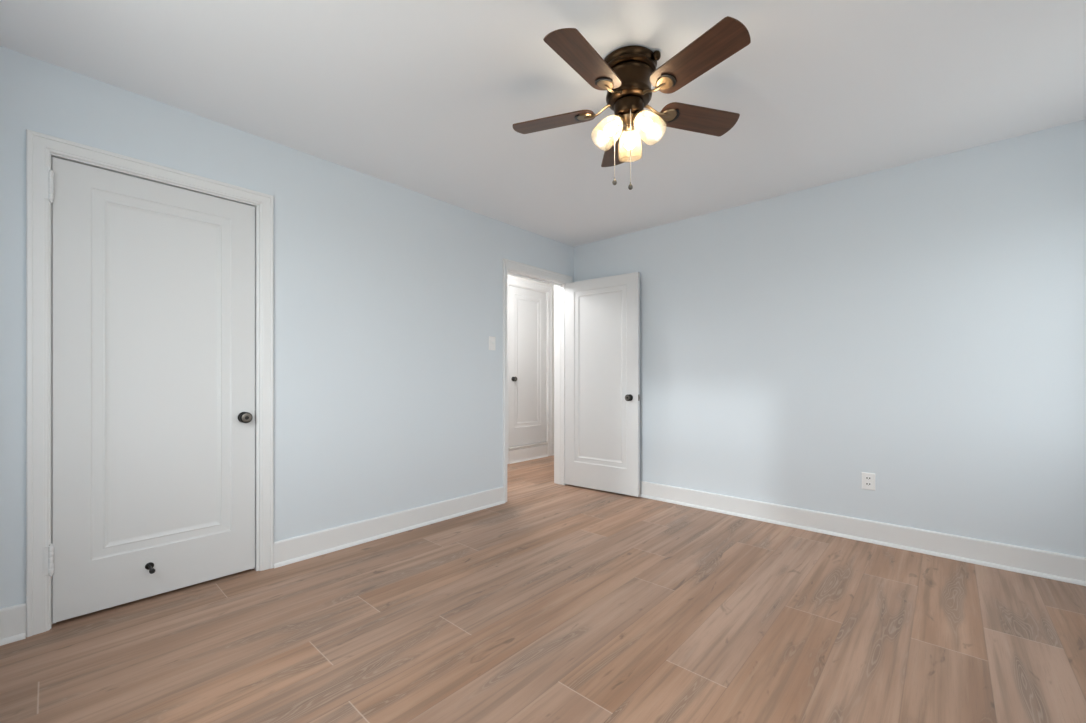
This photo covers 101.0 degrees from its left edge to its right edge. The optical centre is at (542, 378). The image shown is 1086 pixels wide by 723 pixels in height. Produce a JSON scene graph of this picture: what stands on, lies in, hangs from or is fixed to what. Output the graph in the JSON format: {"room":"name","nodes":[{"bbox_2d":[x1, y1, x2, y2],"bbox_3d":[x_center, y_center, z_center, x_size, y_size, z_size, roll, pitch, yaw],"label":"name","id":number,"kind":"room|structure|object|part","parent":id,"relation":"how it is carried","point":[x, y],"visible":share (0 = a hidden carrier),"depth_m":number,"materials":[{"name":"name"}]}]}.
{"room":"empty bedroom","nodes":[
{"label":"empty bedroom","id":0,"kind":"room"},
{"bbox_2d":[0,46,573,608],"bbox_3d":[-0.495,-0.138,3.832,0.130,2.440,5.880,0,0,42],"label":"wall","id":1,"kind":"structure","parent":0,"point":[388,297],"depth_m":2.81,"materials":[{"name":"blue paint"}]},
{"bbox_2d":[0,602,25,645],"bbox_3d":[-2.250,1.012,1.770,0.032,0.140,0.267,0,0,42],"label":"baseboard","id":2,"kind":"structure","parent":1,"relation":"attached to","point":[12,618],"depth_m":1.84,"materials":[{"name":"white paint"}]},
{"bbox_3d":[-2.244,1.072,1.765,0.016,0.020,0.267,0,0,42],"label":"shoe moulding","id":3,"kind":"part","parent":2,"relation":"part of","materials":[{"name":"white paint"}]},
{"bbox_2d":[44,157,254,622],"bbox_3d":[-1.859,0.052,2.200,0.133,2.028,0.794,0,0,42],"label":"door","id":4,"kind":"structure","parent":1,"relation":"in","point":[153,283],"depth_m":2.18,"materials":[{"name":"white paint"}]},
{"bbox_3d":[-1.633,0.216,2.454,0.056,0.060,0.060,0,0,42],"label":"knob","id":5,"kind":"part","parent":4,"relation":"part of","materials":[{"name":"metal"}]},
{"bbox_3d":[-1.612,0.216,2.436,0.005,0.048,0.048,0,0,42],"label":"knob","id":6,"kind":"part","parent":4,"relation":"part of","materials":[{"name":"grey metal"}]},
{"bbox_2d":[26,129,272,636],"bbox_3d":[-1.902,0.021,2.260,0.152,2.122,0.924,0,0,42],"label":"door frame","id":7,"kind":"structure","parent":1,"relation":"attached to","point":[40,147],"depth_m":1.92,"materials":[{"name":"white paint"}]},
{"bbox_2d":[273,486,504,567],"bbox_3d":[-0.939,1.012,3.220,0.032,0.140,1.791,0,0,42],"label":"baseboard","id":8,"kind":"structure","parent":1,"relation":"attached to","point":[303,547],"depth_m":3.01,"materials":[{"name":"white paint"}]},
{"bbox_2d":[489,336,494,349],"bbox_3d":[-0.426,-0.295,3.799,0.017,0.116,0.072,0,0,42],"label":"light switch","id":9,"kind":"object","parent":1,"relation":"attached to","point":[491,339],"visible":1,"depth_m":3.79,"materials":[{"name":"white plastic"}]},
{"bbox_2d":[503,258,572,502],"bbox_3d":[-0.088,0.021,4.282,0.174,2.121,0.984,0,0,42],"label":"door frame","id":10,"kind":"structure","parent":1,"relation":"attached to","point":[510,267],"depth_m":4.53,"materials":[{"name":"white paint"}]},
{"bbox_2d":[565,272,639,496],"bbox_3d":[0.535,0.056,4.281,0.840,2.020,0.143,0,0,38],"label":"door","id":11,"kind":"structure","parent":10,"relation":"attached to","point":[602,315],"depth_m":4.25,"materials":[{"name":"white paint"}]},
{"bbox_2d":[507,274,553,449],"bbox_3d":[-0.949,-0.138,5.173,0.100,2.440,4.300,0,0,42],"label":"wall","id":12,"kind":"structure","parent":0,"point":[510,276],"depth_m":6.25,"materials":[{"name":"white paint"}]},
{"bbox_2d":[509,444,547,463],"bbox_3d":[-0.185,1.000,5.920,0.032,0.165,0.730,0,0,42],"label":"baseboard","id":13,"kind":"structure","parent":12,"relation":"attached to","point":[535,452],"depth_m":5.90,"materials":[{"name":"white paint"}]},
{"bbox_3d":[-0.179,1.072,5.914,0.016,0.020,0.730,0,0,42],"label":"shoe moulding","id":14,"kind":"part","parent":13,"relation":"part of","materials":[{"name":"white paint"}]},
{"bbox_2d":[509,285,548,446],"bbox_3d":[-0.179,-0.150,5.936,0.096,2.051,0.748,0,0,42],"label":"door","id":15,"kind":"structure","parent":12,"relation":"in","point":[527,308],"depth_m":5.94,"materials":[{"name":"white paint"}]},
{"bbox_2d":[507,277,551,463],"bbox_3d":[-0.222,-0.095,5.959,0.124,2.354,0.908,0,0,42],"label":"door frame","id":16,"kind":"structure","parent":12,"relation":"attached to","point":[510,281],"depth_m":6.20,"materials":[{"name":"white paint"}]},
{"bbox_2d":[0,455,1085,722],"bbox_3d":[0.465,1.112,2.964,5.261,0.060,5.880,0,0,42],"label":"floor","id":17,"kind":"structure","parent":0,"point":[553,602],"depth_m":1.87,"materials":[{"name":"brown wood"}]},
{"bbox_2d":[0,0,1085,246],"bbox_3d":[0.415,-1.408,1.864,3.860,0.100,4.180,0,0,42],"label":"ceiling","id":18,"kind":"structure","parent":0,"point":[426,97],"depth_m":2.07,"materials":[{"name":"white paint"}]},
{"bbox_2d":[513,16,750,189],"bbox_3d":[0.358,-1.075,1.909,1.031,0.565,1.011,0,0,42],"label":"ceiling fan","id":19,"kind":"object","parent":18,"relation":"hanging from","point":[627,74],"visible":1,"depth_m":1.84,"materials":[{"name":"brown wood"}]},
{"bbox_3d":[0.048,-1.175,2.055,0.385,0.006,0.142,0,12,20],"label":"blade","id":20,"kind":"part","parent":19,"relation":"part of","materials":[{"name":"brown wood"}]},
{"bbox_3d":[0.160,-1.175,1.666,0.142,0.006,0.385,15,9,37],"label":"blade","id":21,"kind":"part","parent":19,"relation":"part of","materials":[{"name":"brown wood"}]},
{"bbox_3d":[0.292,-1.068,1.915,0.046,0.064,0.046,41,-10,-12],"label":"light bulb","id":22,"kind":"part","parent":19,"relation":"part of","materials":[{"name":"white glass"}]},
{"bbox_3d":[0.309,-1.005,1.932,0.003,0.270,0.003,0,0,42],"label":"pull chain","id":23,"kind":"part","parent":19,"relation":"part of","materials":[{"name":"silver metal"}]},
{"bbox_2d":[613,114,623,126],"bbox_3d":[0.334,-1.120,1.927,0.049,0.048,0.049,41,-10,-12],"label":"socket","id":24,"kind":"object","parent":19,"relation":"attached to","point":[618,119],"depth_m":1.91,"materials":[{"name":"white glass"}]},
{"bbox_3d":[0.383,-1.175,2.283,0.142,0.006,0.385,-12,0,2],"label":"blade","id":25,"kind":"part","parent":19,"relation":"part of","materials":[{"name":"brown wood"}]},
{"bbox_3d":[0.372,-1.102,1.938,0.082,0.048,0.082,0,0,42],"label":"fitter plate","id":26,"kind":"part","parent":19,"relation":"part of","materials":[{"name":"gold metal"}]},
{"bbox_2d":[624,125,634,131],"bbox_3d":[0.381,-1.120,1.977,0.049,0.048,0.049,0,40,14],"label":"socket","id":27,"kind":"object","parent":19,"relation":"attached to","point":[633,126],"depth_m":1.97,"materials":[{"name":"gold metal"}]},
{"bbox_3d":[0.392,-1.068,2.019,0.046,0.064,0.046,0,40,14],"label":"light bulb","id":28,"kind":"part","parent":19,"relation":"part of","materials":[{"name":"white glass"}]},
{"bbox_3d":[0.368,-0.977,1.880,0.003,0.307,0.003,0,0,42],"label":"pull chain","id":29,"kind":"part","parent":19,"relation":"part of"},
{"bbox_2d":[633,111,644,123],"bbox_3d":[0.400,-1.120,1.911,0.049,0.048,0.049,0,-40,-46],"label":"socket","id":30,"kind":"object","parent":19,"relation":"attached to","point":[637,115],"depth_m":1.89,"materials":[{"name":"white glass"}]},
{"bbox_3d":[0.431,-1.068,1.880,0.046,0.064,0.046,0,-40,-46],"label":"light bulb","id":31,"kind":"part","parent":19,"relation":"part of","materials":[{"name":"white glass"}]},
{"bbox_3d":[0.703,-1.175,2.034,0.385,0.006,0.142,0,-12,-16],"label":"blade","id":32,"kind":"part","parent":19,"relation":"part of","materials":[{"name":"brown wood"}]},
{"bbox_3d":[0.565,-1.175,1.653,0.142,0.006,0.385,14,-8,-33],"label":"blade","id":33,"kind":"part","parent":19,"relation":"part of","materials":[{"name":"brown wood"}]},
{"bbox_2d":[574,119,1085,557],"bbox_3d":[1.783,-0.138,3.377,3.860,2.440,0.100,0,0,42],"label":"wall","id":34,"kind":"structure","parent":0,"point":[918,326],"depth_m":2.90,"materials":[{"name":"blue paint"}]},
{"bbox_2d":[639,481,1085,585],"bbox_3d":[1.708,1.012,3.356,3.742,0.140,0.032,0,0,42],"label":"baseboard","id":35,"kind":"structure","parent":34,"relation":"attached to","point":[1024,560],"depth_m":2.87,"materials":[{"name":"white paint"}]},
{"bbox_2d":[862,472,874,490],"bbox_3d":[2.156,0.684,2.966,0.074,0.112,0.010,0,0,42],"label":"wall outlet","id":36,"kind":"object","parent":34,"relation":"attached to","point":[868,479],"visible":1,"depth_m":2.96,"materials":[{"name":"white plastic"}]}
]}

